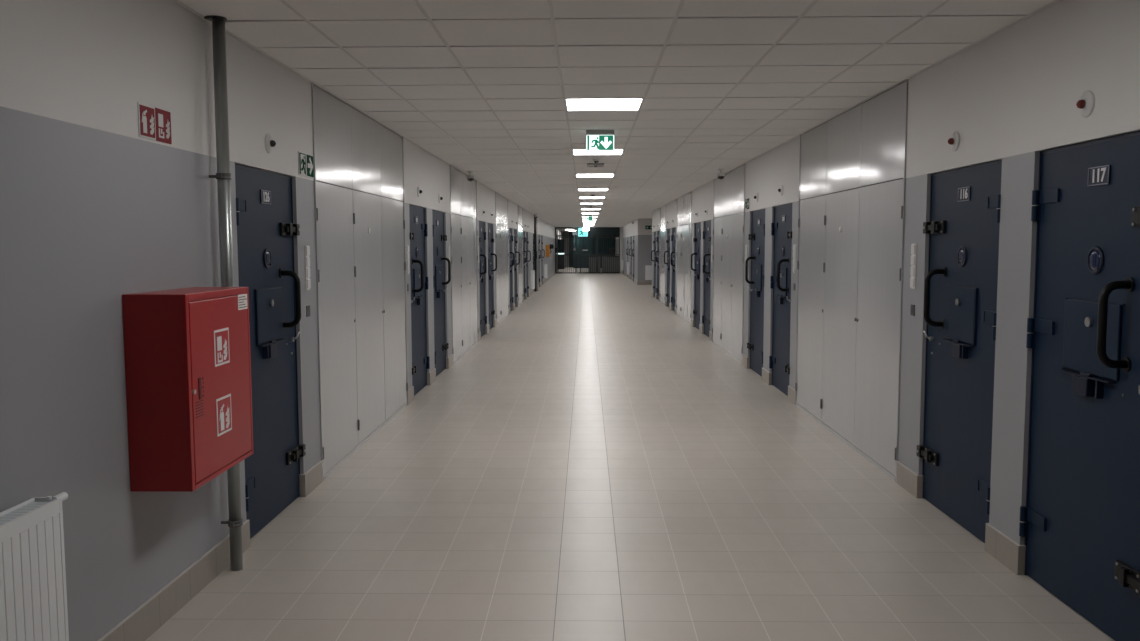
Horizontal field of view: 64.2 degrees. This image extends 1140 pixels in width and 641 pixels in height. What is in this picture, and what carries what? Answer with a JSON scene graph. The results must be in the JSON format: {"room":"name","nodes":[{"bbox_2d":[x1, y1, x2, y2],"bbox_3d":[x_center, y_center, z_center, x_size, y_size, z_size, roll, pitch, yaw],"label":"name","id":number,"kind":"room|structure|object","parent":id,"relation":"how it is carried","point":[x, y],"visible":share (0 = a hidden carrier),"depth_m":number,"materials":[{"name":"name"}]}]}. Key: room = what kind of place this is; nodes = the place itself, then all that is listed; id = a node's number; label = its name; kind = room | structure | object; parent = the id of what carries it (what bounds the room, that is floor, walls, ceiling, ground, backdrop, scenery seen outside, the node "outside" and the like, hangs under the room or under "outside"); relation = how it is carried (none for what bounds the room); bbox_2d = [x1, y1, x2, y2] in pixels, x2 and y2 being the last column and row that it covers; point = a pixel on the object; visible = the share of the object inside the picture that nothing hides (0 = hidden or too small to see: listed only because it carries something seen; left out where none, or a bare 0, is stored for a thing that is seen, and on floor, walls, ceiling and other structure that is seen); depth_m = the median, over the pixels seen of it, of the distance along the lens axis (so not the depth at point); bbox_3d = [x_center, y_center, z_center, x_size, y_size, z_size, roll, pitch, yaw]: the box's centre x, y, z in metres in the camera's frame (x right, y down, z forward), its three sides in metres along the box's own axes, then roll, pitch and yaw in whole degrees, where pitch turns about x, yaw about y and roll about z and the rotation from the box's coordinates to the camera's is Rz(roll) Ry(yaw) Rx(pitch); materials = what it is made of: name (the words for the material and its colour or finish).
{"room":"prison interior","nodes":[
{"label":"prison interior","id":0,"kind":"room"},
{"bbox_2d":[0,0,561,640],"bbox_3d":[-1.465,-2.183,29.852,0.300,2.771,82.200,0,5,1],"label":"wall","id":1,"kind":"structure","parent":0,"point":[94,212],"depth_m":3.56,"materials":[{"name":"grey paint"}]},
{"bbox_2d":[0,492,68,640],"bbox_3d":[-1.748,0.936,2.357,0.112,0.610,1.442,0,5,1],"label":"radiator","id":2,"kind":"object","parent":1,"relation":"attached to","point":[33,592],"visible":1,"depth_m":2.87,"materials":[{"name":"white metal"}]},
{"bbox_2d":[0,502,48,524],"bbox_3d":[-1.742,0.937,2.336,0.072,0.572,1.380,0,5,1],"label":"grille","id":3,"kind":"object","parent":2,"relation":"attached to","point":[24,513],"depth_m":2.87,"materials":[{"name":"white metal"}]},
{"bbox_2d":[137,102,155,140],"bbox_3d":[-1.777,-0.836,3.821,0.006,0.140,0.144,0,5,1],"label":"fire sign","id":4,"kind":"object","parent":1,"relation":"attached to","point":[146,124],"visible":1,"depth_m":3.81,"materials":[{"name":"red plastic"}]},
{"bbox_2d":[155,108,171,143],"bbox_3d":[-1.774,-0.848,3.967,0.006,0.140,0.144,0,5,1],"label":"fire sign","id":5,"kind":"object","parent":1,"relation":"attached to","point":[162,117],"visible":1,"depth_m":3.96,"materials":[{"name":"red plastic"}]},
{"bbox_2d":[122,287,253,491],"bbox_3d":[-1.643,0.267,3.983,0.265,0.799,0.679,0,5,1],"label":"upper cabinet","id":6,"kind":"object","parent":1,"relation":"attached to","point":[187,350],"visible":1,"depth_m":3.67,"materials":[{"name":"red metal"}]},
{"bbox_2d":[235,163,305,538],"bbox_3d":[-1.747,0.160,5.369,0.182,2.074,1.019,0,5,1],"label":"door","id":7,"kind":"structure","parent":1,"relation":"in","point":[266,229],"depth_m":5.37,"materials":[{"name":"blue paint"}]},
{"bbox_2d":[265,134,275,152],"bbox_3d":[-1.732,-1.028,5.280,0.049,0.112,0.112,0,5,1],"label":"lamp","id":8,"kind":"object","parent":1,"relation":"attached to","point":[269,143],"visible":1,"depth_m":5.26,"materials":[{"name":"white plastic"}]},
{"bbox_2d":[298,151,313,177],"bbox_3d":[-1.737,-1.024,5.990,0.009,0.152,0.316,0,5,1],"label":"route sign","id":9,"kind":"object","parent":1,"relation":"attached to","point":[305,161],"visible":1,"depth_m":5.96,"materials":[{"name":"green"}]},
{"bbox_2d":[304,245,310,289],"bbox_3d":[-1.732,-0.349,6.008,0.015,0.293,0.080,0,5,1],"label":"strip","id":10,"kind":"object","parent":1,"relation":"attached to","point":[306,247],"visible":1,"depth_m":5.98,"materials":[{"name":"white plastic"}]},
{"bbox_2d":[306,305,309,316],"bbox_3d":[-1.738,-0.062,6.032,0.008,0.072,0.068,0,5,1],"label":"label plate","id":11,"kind":"object","parent":1,"relation":"attached to","point":[307,307],"visible":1,"depth_m":6.02,"materials":[{"name":"grey"}]},
{"bbox_2d":[98,271,554,640],"bbox_3d":[-1.470,-0.196,21.436,0.039,0.150,65.100,0,5,1],"label":"baseboard","id":12,"kind":"structure","parent":1,"relation":"attached to","point":[156,611],"depth_m":4.21,"materials":[{"name":"tile"}]},
{"bbox_2d":[172,0,550,224],"bbox_3d":[-1.460,-2.852,21.267,0.020,0.015,65.200,0,5,1],"label":"trim","id":13,"kind":"structure","parent":1,"relation":"attached to","point":[176,1],"depth_m":5.85,"materials":[{"name":"white metal"}]},
{"bbox_2d":[406,246,409,273],"bbox_3d":[-1.672,-0.627,9.391,0.015,0.293,0.080,0,5,1],"label":"strip","id":14,"kind":"object","parent":1,"relation":"attached to","point":[407,247],"visible":1,"depth_m":9.37,"materials":[{"name":"white plastic"}]},
{"bbox_2d":[409,204,429,395],"bbox_3d":[-1.663,-0.228,10.088,0.182,2.074,1.043,0,5,1],"label":"door","id":15,"kind":"structure","parent":1,"relation":"in","point":[418,228],"depth_m":10.09,"materials":[{"name":"blue paint"}]},
{"bbox_2d":[417,187,421,196],"bbox_3d":[-1.649,-1.415,9.993,0.049,0.112,0.112,0,5,1],"label":"lamp","id":16,"kind":"object","parent":1,"relation":"attached to","point":[419,191],"visible":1,"depth_m":9.97,"materials":[{"name":"white plastic"}]},
{"bbox_2d":[432,210,450,375],"bbox_3d":[-1.637,-0.346,11.525,0.182,2.074,1.053,0,5,1],"label":"door","id":17,"kind":"structure","parent":1,"relation":"in","point":[440,345],"depth_m":11.60,"materials":[{"name":"blue paint"}]},
{"bbox_2d":[479,221,486,336],"bbox_3d":[-1.553,-0.736,16.256,0.182,2.074,1.043,0,5,1],"label":"door","id":18,"kind":"structure","parent":1,"relation":"in","point":[482,235],"depth_m":16.29,"materials":[{"name":"blue paint"}]},
{"bbox_2d":[488,223,496,328],"bbox_3d":[-1.528,-0.851,17.658,0.182,2.074,1.043,0,5,1],"label":"door","id":19,"kind":"structure","parent":1,"relation":"in","point":[490,240],"depth_m":17.80,"materials":[{"name":"blue paint"}]},
{"bbox_2d":[509,228,513,310],"bbox_3d":[-1.443,-1.243,22.429,0.182,2.074,1.033,0,5,1],"label":"door","id":20,"kind":"structure","parent":1,"relation":"in","point":[510,229],"depth_m":22.50,"materials":[{"name":"blue paint"}]},
{"bbox_2d":[514,229,519,306],"bbox_3d":[-1.418,-1.359,23.831,0.182,2.074,1.033,0,5,1],"label":"door","id":21,"kind":"structure","parent":1,"relation":"in","point":[515,240],"depth_m":24.03,"materials":[{"name":"blue paint"}]},
{"bbox_2d":[523,231,526,299],"bbox_3d":[-1.357,-1.638,27.232,0.182,2.074,1.013,0,5,1],"label":"door","id":22,"kind":"structure","parent":1,"relation":"in","point":[524,237],"depth_m":27.40,"materials":[{"name":"blue paint"}]},
{"bbox_2d":[526,232,530,296],"bbox_3d":[-1.334,-1.745,28.535,0.182,2.074,1.013,0,5,1],"label":"door","id":23,"kind":"structure","parent":1,"relation":"in","point":[527,242],"depth_m":28.73,"materials":[{"name":"blue paint"}]},
{"bbox_2d":[530,270,534,288],"bbox_3d":[-1.249,-1.365,30.338,0.112,0.610,0.842,0,5,1],"label":"radiator","id":24,"kind":"object","parent":1,"relation":"attached to","point":[532,273],"visible":1,"depth_m":29.92,"materials":[{"name":"white metal"}]},
{"bbox_2d":[533,233,536,269],"bbox_3d":[-1.271,-2.036,32.072,0.182,2.074,1.013,0,5,1],"label":"door","id":25,"kind":"structure","parent":1,"relation":"in","point":[533,233],"depth_m":32.28,"materials":[{"name":"blue paint"}]},
{"bbox_2d":[538,235,540,281],"bbox_3d":[-1.207,-2.331,35.652,0.182,2.074,1.013,0,5,1],"label":"door","id":26,"kind":"structure","parent":1,"relation":"in","point":[539,256],"depth_m":35.61,"materials":[{"name":"blue paint"}]},
{"bbox_2d":[541,235,544,277],"bbox_3d":[-1.165,-2.528,38.051,0.182,2.074,1.013,0,5,1],"label":"door","id":27,"kind":"structure","parent":1,"relation":"in","point":[541,235],"depth_m":38.11,"materials":[{"name":"blue paint"}]},
{"bbox_2d":[544,264,547,277],"bbox_3d":[-1.070,-2.193,40.403,0.112,0.610,0.842,0,5,1],"label":"radiator","id":28,"kind":"object","parent":1,"relation":"attached to","point":[545,265],"visible":1,"depth_m":40.00,"materials":[{"name":"white metal"}]},
{"bbox_2d":[546,244,552,256],"bbox_3d":[-0.934,-3.203,41.701,0.340,0.580,0.440,0,5,1],"label":"wall box","id":29,"kind":"object","parent":1,"relation":"attached to","point":[549,247],"visible":0.99,"depth_m":41.50,"materials":[{"name":"orange plastic"}]},
{"bbox_2d":[558,239,564,268],"bbox_3d":[-0.566,-4.307,59.090,0.420,1.930,0.550,0,5,1],"label":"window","id":30,"kind":"structure","parent":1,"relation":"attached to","point":[561,242],"depth_m":58.86,"materials":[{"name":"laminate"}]},
{"bbox_2d":[562,232,568,266],"bbox_3d":[-0.320,-5.520,70.301,0.547,2.751,0.200,0,5,1],"label":"wall","id":31,"kind":"structure","parent":0,"point":[563,233],"depth_m":70.19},
{"bbox_2d":[569,231,614,266],"bbox_3d":[1.649,-5.409,68.870,3.442,2.751,0.200,0,5,1],"label":"wall","id":32,"kind":"structure","parent":0,"point":[569,231],"depth_m":68.78,"materials":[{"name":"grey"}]},
{"bbox_2d":[178,0,1054,231],"bbox_3d":[1.254,-3.587,29.688,5.747,0.120,82.800,0,5,1],"label":"ceiling","id":33,"kind":"structure","parent":0,"point":[481,86],"depth_m":5.71,"materials":[{"name":"tile"}]},
{"bbox_2d":[467,171,473,181],"bbox_3d":[-1.468,-2.124,13.399,0.112,0.152,0.112,0,5,1],"label":"dome camera","id":34,"kind":"object","parent":33,"relation":"attached to","point":[470,177],"visible":1,"depth_m":13.36,"materials":[{"name":"white plastic"}]},
{"bbox_2d":[578,227,588,236],"bbox_3d":[0.806,-5.214,53.406,0.650,0.560,0.120,0,5,1],"label":"exit sign","id":35,"kind":"object","parent":33,"relation":"hanging from","point":[582,232],"visible":1,"depth_m":53.42,"materials":[{"name":"green plastic"}]},
{"bbox_2d":[555,227,619,235],"bbox_3d":[1.034,-5.247,53.741,3.810,0.511,0.050,0,5,1],"label":"panel","id":36,"kind":"object","parent":33,"relation":"attached to","point":[555,227],"visible":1,"depth_m":53.72,"materials":[{"name":"black paint"}]},
{"bbox_2d":[585,215,592,220],"bbox_3d":[0.676,-3.661,32.402,0.280,0.215,0.060,0,5,1],"label":"exit sign","id":37,"kind":"object","parent":33,"relation":"hanging from","point":[587,217],"visible":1,"depth_m":32.39,"materials":[{"name":"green plastic"}]},
{"bbox_2d":[578,188,608,190],"bbox_3d":[0.454,-2.576,17.866,0.594,0.014,0.594,0,5,1],"label":"recessed light","id":38,"kind":"object","parent":33,"relation":"in","point":[608,188],"visible":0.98,"depth_m":17.81,"materials":[{"name":"white plastic"}]},
{"bbox_2d":[579,189,607,190],"bbox_3d":[0.454,-2.576,17.866,0.568,0.011,0.568,0,5,1],"label":"diffuser","id":39,"kind":"object","parent":38,"relation":"attached to","point":[579,189],"depth_m":17.96,"materials":[{"name":"white plastic"}]},
{"bbox_2d":[576,174,613,176],"bbox_3d":[0.390,-2.281,14.279,0.594,0.014,0.594,0,5,1],"label":"recessed light","id":40,"kind":"object","parent":33,"relation":"in","point":[577,175],"visible":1,"depth_m":14.25,"materials":[{"name":"white plastic"}]},
{"bbox_2d":[587,163,603,166],"bbox_3d":[0.346,-2.096,12.315,0.230,0.041,0.340,0,5,1],"label":"ceiling fitting","id":41,"kind":"object","parent":33,"relation":"attached to","point":[588,164],"visible":1,"depth_m":12.18,"materials":[{"name":"grey metal"}]},
{"bbox_2d":[572,149,623,154],"bbox_3d":[0.326,-1.986,10.692,0.594,0.014,0.594,0,5,1],"label":"recessed light","id":42,"kind":"object","parent":33,"relation":"in","point":[574,151],"visible":0.89,"depth_m":10.73,"materials":[{"name":"white plastic"}]},
{"bbox_2d":[586,130,613,150],"bbox_3d":[0.289,-1.719,8.685,0.270,0.198,0.060,0,5,1],"label":"exit sign","id":43,"kind":"object","parent":33,"relation":"hanging from","point":[596,140],"visible":1,"depth_m":8.67,"materials":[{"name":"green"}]},
{"bbox_2d":[565,98,643,110],"bbox_3d":[0.262,-1.691,7.104,0.594,0.014,0.594,0,5,1],"label":"recessed light","id":44,"kind":"object","parent":33,"relation":"in","point":[572,104],"visible":1,"depth_m":7.08,"materials":[{"name":"white plastic"}]},
{"bbox_2d":[590,228,618,234],"bbox_3d":[2.146,-5.303,54.509,1.850,0.531,0.220,0,5,1],"label":"bulkhead","id":45,"kind":"object","parent":33,"relation":"attached to","point":[592,230],"visible":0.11,"depth_m":54.42,"materials":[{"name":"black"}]},
{"bbox_2d":[717,169,724,178],"bbox_3d":[2.183,-2.113,13.134,0.112,0.152,0.112,0,5,1],"label":"dome camera","id":46,"kind":"object","parent":33,"relation":"attached to","point":[720,175],"visible":1,"depth_m":13.10,"materials":[{"name":"white plastic"}]},
{"bbox_2d":[145,267,1114,640],"bbox_3d":[1.262,-0.766,29.920,5.747,0.120,82.800,0,5,1],"label":"floor","id":47,"kind":"structure","parent":0,"point":[595,466],"depth_m":5.30,"materials":[{"name":"tile"}]},
{"bbox_2d":[204,15,242,570],"bbox_3d":[-1.707,-0.101,4.499,0.103,2.737,0.103,-5,7,-44],"label":"vertical pipe","id":48,"kind":"object","parent":47,"relation":"on","point":[223,175],"visible":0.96,"depth_m":4.44,"materials":[{"name":"grey metal"}]},
{"bbox_2d":[311,83,407,480],"bbox_3d":[-1.817,-0.363,7.737,0.254,2.728,3.029,0,5,1],"label":"tall cabinet","id":49,"kind":"object","parent":47,"relation":"on","point":[359,161],"visible":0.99,"depth_m":7.29,"materials":[{"name":"grey metal"}]},
{"bbox_2d":[450,165,478,363],"bbox_3d":[-1.707,-0.869,13.898,0.254,2.728,2.974,0,5,1],"label":"tall cabinet","id":50,"kind":"object","parent":47,"relation":"on","point":[463,192],"visible":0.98,"depth_m":13.56,"materials":[{"name":"grey metal"}]},
{"bbox_2d":[495,192,508,324],"bbox_3d":[-1.598,-1.374,20.036,0.254,2.728,2.994,0,5,1],"label":"tall cabinet","id":51,"kind":"object","parent":47,"relation":"on","point":[501,203],"visible":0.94,"depth_m":19.80,"materials":[{"name":"grey metal"}]},
{"bbox_2d":[518,206,522,304],"bbox_3d":[-1.500,-1.823,25.497,0.254,2.728,1.734,0,5,1],"label":"tall cabinet","id":52,"kind":"object","parent":47,"relation":"on","point":[520,210],"visible":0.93,"depth_m":25.50,"materials":[{"name":"grey metal"}]},
{"bbox_2d":[534,215,537,291],"bbox_3d":[-1.215,-2.426,32.808,0.095,2.731,0.840,0,5,1],"label":"steel post","id":53,"kind":"object","parent":47,"relation":"on","point":[535,219],"visible":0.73,"depth_m":32.47,"materials":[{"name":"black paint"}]},
{"bbox_2d":[555,236,575,272],"bbox_3d":[-0.296,-3.881,53.842,1.314,2.180,0.130,0,5,1],"label":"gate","id":54,"kind":"object","parent":47,"relation":"on","point":[574,249],"visible":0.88,"depth_m":53.85,"materials":[{"name":"black metal"}]},
{"bbox_2d":[576,236,596,272],"bbox_3d":[0.985,-3.885,53.839,1.210,2.180,0.090,0,5,1],"label":"door","id":55,"kind":"structure","parent":47,"relation":"on","point":[586,250],"depth_m":53.84,"materials":[{"name":"black paint"}]},
{"bbox_2d":[573,231,613,267],"bbox_3d":[1.698,-5.190,66.333,2.990,2.731,0.130,0,5,1],"label":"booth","id":56,"kind":"object","parent":47,"relation":"on","point":[601,240],"visible":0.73,"depth_m":66.29,"materials":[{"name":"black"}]},
{"bbox_2d":[589,256,600,271],"bbox_3d":[1.493,-3.413,55.038,0.740,1.000,0.560,0,5,1],"label":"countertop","id":57,"kind":"structure","parent":47,"relation":"on","point":[593,259],"depth_m":54.80,"materials":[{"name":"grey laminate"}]},
{"bbox_2d":[597,236,619,272],"bbox_3d":[2.277,-3.888,53.831,1.332,2.180,0.050,0,5,1],"label":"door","id":58,"kind":"structure","parent":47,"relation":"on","point":[605,254],"depth_m":53.81,"materials":[{"name":"black paint"}]},
{"bbox_2d":[602,256,618,271],"bbox_3d":[2.453,-3.414,55.020,1.060,1.000,0.560,0,5,1],"label":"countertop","id":59,"kind":"structure","parent":47,"relation":"on","point":[614,260],"depth_m":54.77,"materials":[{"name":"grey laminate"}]},
{"bbox_2d":[608,249,614,255],"bbox_3d":[2.528,-3.712,56.027,0.524,1.432,0.591,0,5,1],"label":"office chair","id":60,"kind":"object","parent":47,"relation":"on","point":[612,251],"visible":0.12,"depth_m":55.73,"materials":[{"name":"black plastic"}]},
{"bbox_2d":[660,205,665,304],"bbox_3d":[2.704,-1.829,25.422,0.254,2.728,1.734,0,5,1],"label":"tall cabinet","id":61,"kind":"object","parent":47,"relation":"on","point":[663,208],"visible":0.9,"depth_m":25.48,"materials":[{"name":"grey metal"}]},
{"bbox_2d":[676,191,691,324],"bbox_3d":[2.607,-1.380,19.961,0.254,2.728,2.994,0,5,1],"label":"tall cabinet","id":62,"kind":"object","parent":47,"relation":"on","point":[684,203],"visible":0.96,"depth_m":19.79,"materials":[{"name":"grey metal"}]},
{"bbox_2d":[712,164,744,363],"bbox_3d":[2.497,-0.875,13.823,0.254,2.728,2.974,0,5,1],"label":"tall cabinet","id":63,"kind":"object","parent":47,"relation":"on","point":[729,192],"visible":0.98,"depth_m":13.65,"materials":[{"name":"grey metal"}]},
{"bbox_2d":[795,79,907,481],"bbox_3d":[2.388,-0.369,7.662,0.254,2.728,3.029,0,5,1],"label":"tall cabinet","id":64,"kind":"object","parent":47,"relation":"on","point":[852,167],"visible":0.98,"depth_m":7.22,"materials":[{"name":"grey metal"}]},
{"bbox_2d":[615,0,1139,544],"bbox_3d":[3.403,-2.190,29.765,1.458,2.771,82.200,0,5,1],"label":"wall","id":65,"kind":"structure","parent":0,"point":[1012,96],"depth_m":4.67,"materials":[{"name":"white paint"}]},
{"bbox_2d":[620,227,622,272],"bbox_3d":[3.027,-4.163,53.794,0.150,2.731,0.300,0,5,1],"label":"trim","id":66,"kind":"structure","parent":65,"relation":"attached to","point":[621,228],"depth_m":53.63,"materials":[{"name":"grey metal"}]},
{"bbox_2d":[627,262,629,274],"bbox_3d":[2.894,-2.596,45.174,0.112,0.610,0.842,0,5,1],"label":"radiator","id":67,"kind":"object","parent":65,"relation":"attached to","point":[628,263],"visible":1,"depth_m":44.81,"materials":[{"name":"white metal"}]},
{"bbox_2d":[629,236,631,276],"bbox_3d":[2.913,-2.976,43.361,0.182,2.074,1.013,0,5,1],"label":"door","id":68,"kind":"structure","parent":65,"relation":"in","point":[631,236],"depth_m":43.55,"materials":[{"name":"blue paint"}]},
{"bbox_2d":[645,265,651,279],"bbox_3d":[3.608,-1.996,37.850,0.942,0.610,0.112,0,5,1],"label":"radiator","id":69,"kind":"object","parent":65,"relation":"attached to","point":[648,268],"visible":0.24,"depth_m":37.80,"materials":[{"name":"white metal"}]},
{"bbox_2d":[651,231,655,296],"bbox_3d":[2.647,-1.751,28.463,0.182,2.074,1.013,0,5,1],"label":"door","id":70,"kind":"structure","parent":65,"relation":"in","point":[654,241],"depth_m":28.66,"materials":[{"name":"blue paint"}]},
{"bbox_2d":[655,231,658,299],"bbox_3d":[2.624,-1.644,27.161,0.182,2.074,1.013,0,5,1],"label":"door","id":71,"kind":"structure","parent":65,"relation":"in","point":[657,238],"depth_m":27.31,"materials":[{"name":"blue paint"}]},
{"bbox_2d":[664,228,669,306],"bbox_3d":[2.563,-1.364,23.760,0.182,2.074,1.033,0,5,1],"label":"door","id":72,"kind":"structure","parent":65,"relation":"in","point":[668,240],"depth_m":23.97,"materials":[{"name":"blue paint"}]},
{"bbox_2d":[670,227,675,311],"bbox_3d":[2.538,-1.249,22.358,0.182,2.074,1.033,0,5,1],"label":"door","id":73,"kind":"structure","parent":65,"relation":"in","point":[673,237],"depth_m":22.46,"materials":[{"name":"blue paint"}]},
{"bbox_2d":[691,222,700,329],"bbox_3d":[2.453,-0.857,17.587,0.182,2.074,1.043,0,5,1],"label":"door","id":74,"kind":"structure","parent":65,"relation":"in","point":[697,239],"depth_m":17.73,"materials":[{"name":"blue paint"}]},
{"bbox_2d":[702,220,710,336],"bbox_3d":[2.428,-0.741,16.184,0.182,2.074,1.043,0,5,1],"label":"door","id":75,"kind":"structure","parent":65,"relation":"in","point":[706,270],"depth_m":16.26,"materials":[{"name":"blue paint"}]},
{"bbox_2d":[745,198,749,209],"bbox_3d":[2.353,-1.545,12.064,0.009,0.152,0.316,0,5,1],"label":"route sign","id":76,"kind":"object","parent":65,"relation":"attached to","point":[747,201],"visible":1,"depth_m":12.03,"materials":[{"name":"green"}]},
{"bbox_2d":[745,209,764,376],"bbox_3d":[2.344,-0.354,11.473,0.182,2.074,1.053,0,5,1],"label":"door","id":77,"kind":"structure","parent":65,"relation":"in","point":[757,236],"depth_m":11.52,"materials":[{"name":"blue paint"}]},
{"bbox_2d":[769,203,791,395],"bbox_3d":[2.319,-0.235,10.036,0.182,2.074,1.043,0,5,1],"label":"door","id":78,"kind":"structure","parent":65,"relation":"in","point":[781,229],"depth_m":10.05,"materials":[{"name":"blue paint"}]},
{"bbox_2d":[778,185,782,195],"bbox_3d":[2.298,-1.423,9.943,0.049,0.112,0.112,0,5,1],"label":"lamp","id":79,"kind":"object","parent":65,"relation":"attached to","point":[780,190],"visible":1,"depth_m":9.92,"materials":[{"name":"white plastic"}]},
{"bbox_2d":[793,244,795,272],"bbox_3d":[2.302,-0.633,9.325,0.015,0.293,0.080,0,5,1],"label":"strip","id":80,"kind":"object","parent":65,"relation":"attached to","point":[794,245],"visible":1,"depth_m":9.30,"materials":[{"name":"white plastic"}]},
{"bbox_2d":[622,271,1025,574],"bbox_3d":[3.148,-0.203,21.353,1.270,0.150,65.100,0,5,1],"label":"baseboard","id":81,"kind":"structure","parent":65,"relation":"attached to","point":[1000,546],"depth_m":5.86,"materials":[{"name":"tile"}]},
{"bbox_2d":[634,0,1060,220],"bbox_3d":[2.509,-2.857,21.196,0.020,0.015,65.200,0,5,1],"label":"trim","id":82,"kind":"structure","parent":65,"relation":"attached to","point":[1055,1],"depth_m":5.72,"materials":[{"name":"white metal"}]},
{"bbox_2d":[910,304,914,315],"bbox_3d":[2.249,-0.068,5.960,0.008,0.072,0.068,0,5,1],"label":"label plate","id":83,"kind":"object","parent":65,"relation":"attached to","point":[912,311],"visible":1,"depth_m":5.96,"materials":[{"name":"grey metal"}]},
{"bbox_2d":[910,244,916,288],"bbox_3d":[2.241,-0.354,5.937,0.015,0.293,0.080,0,5,1],"label":"strip","id":84,"kind":"object","parent":65,"relation":"attached to","point":[913,246],"visible":1,"depth_m":5.91,"materials":[{"name":"white plastic"}]},
{"bbox_2d":[948,131,959,150],"bbox_3d":[2.214,-1.038,5.269,0.049,0.112,0.112,0,5,1],"label":"lamp","id":85,"kind":"object","parent":65,"relation":"attached to","point":[954,141],"visible":1,"depth_m":5.25,"materials":[{"name":"white plastic"}]},
{"bbox_2d":[916,159,1001,542],"bbox_3d":[2.234,0.155,5.285,0.182,2.074,1.044,0,5,1],"label":"door","id":86,"kind":"structure","parent":65,"relation":"in","point":[961,280],"depth_m":5.25,"materials":[{"name":"blue paint"}]},
{"bbox_2d":[1019,131,1139,640],"bbox_3d":[2.210,0.268,3.908,0.182,2.074,1.044,0,5,1],"label":"door","id":87,"kind":"structure","parent":65,"relation":"in","point":[1079,522],"depth_m":3.91,"materials":[{"name":"blue paint"}]},
{"bbox_2d":[1076,91,1094,116],"bbox_3d":[2.190,-0.925,3.884,0.049,0.112,0.112,0,5,1],"label":"lamp","id":88,"kind":"object","parent":65,"relation":"attached to","point":[1086,103],"visible":1,"depth_m":3.87,"materials":[{"name":"white plastic"}]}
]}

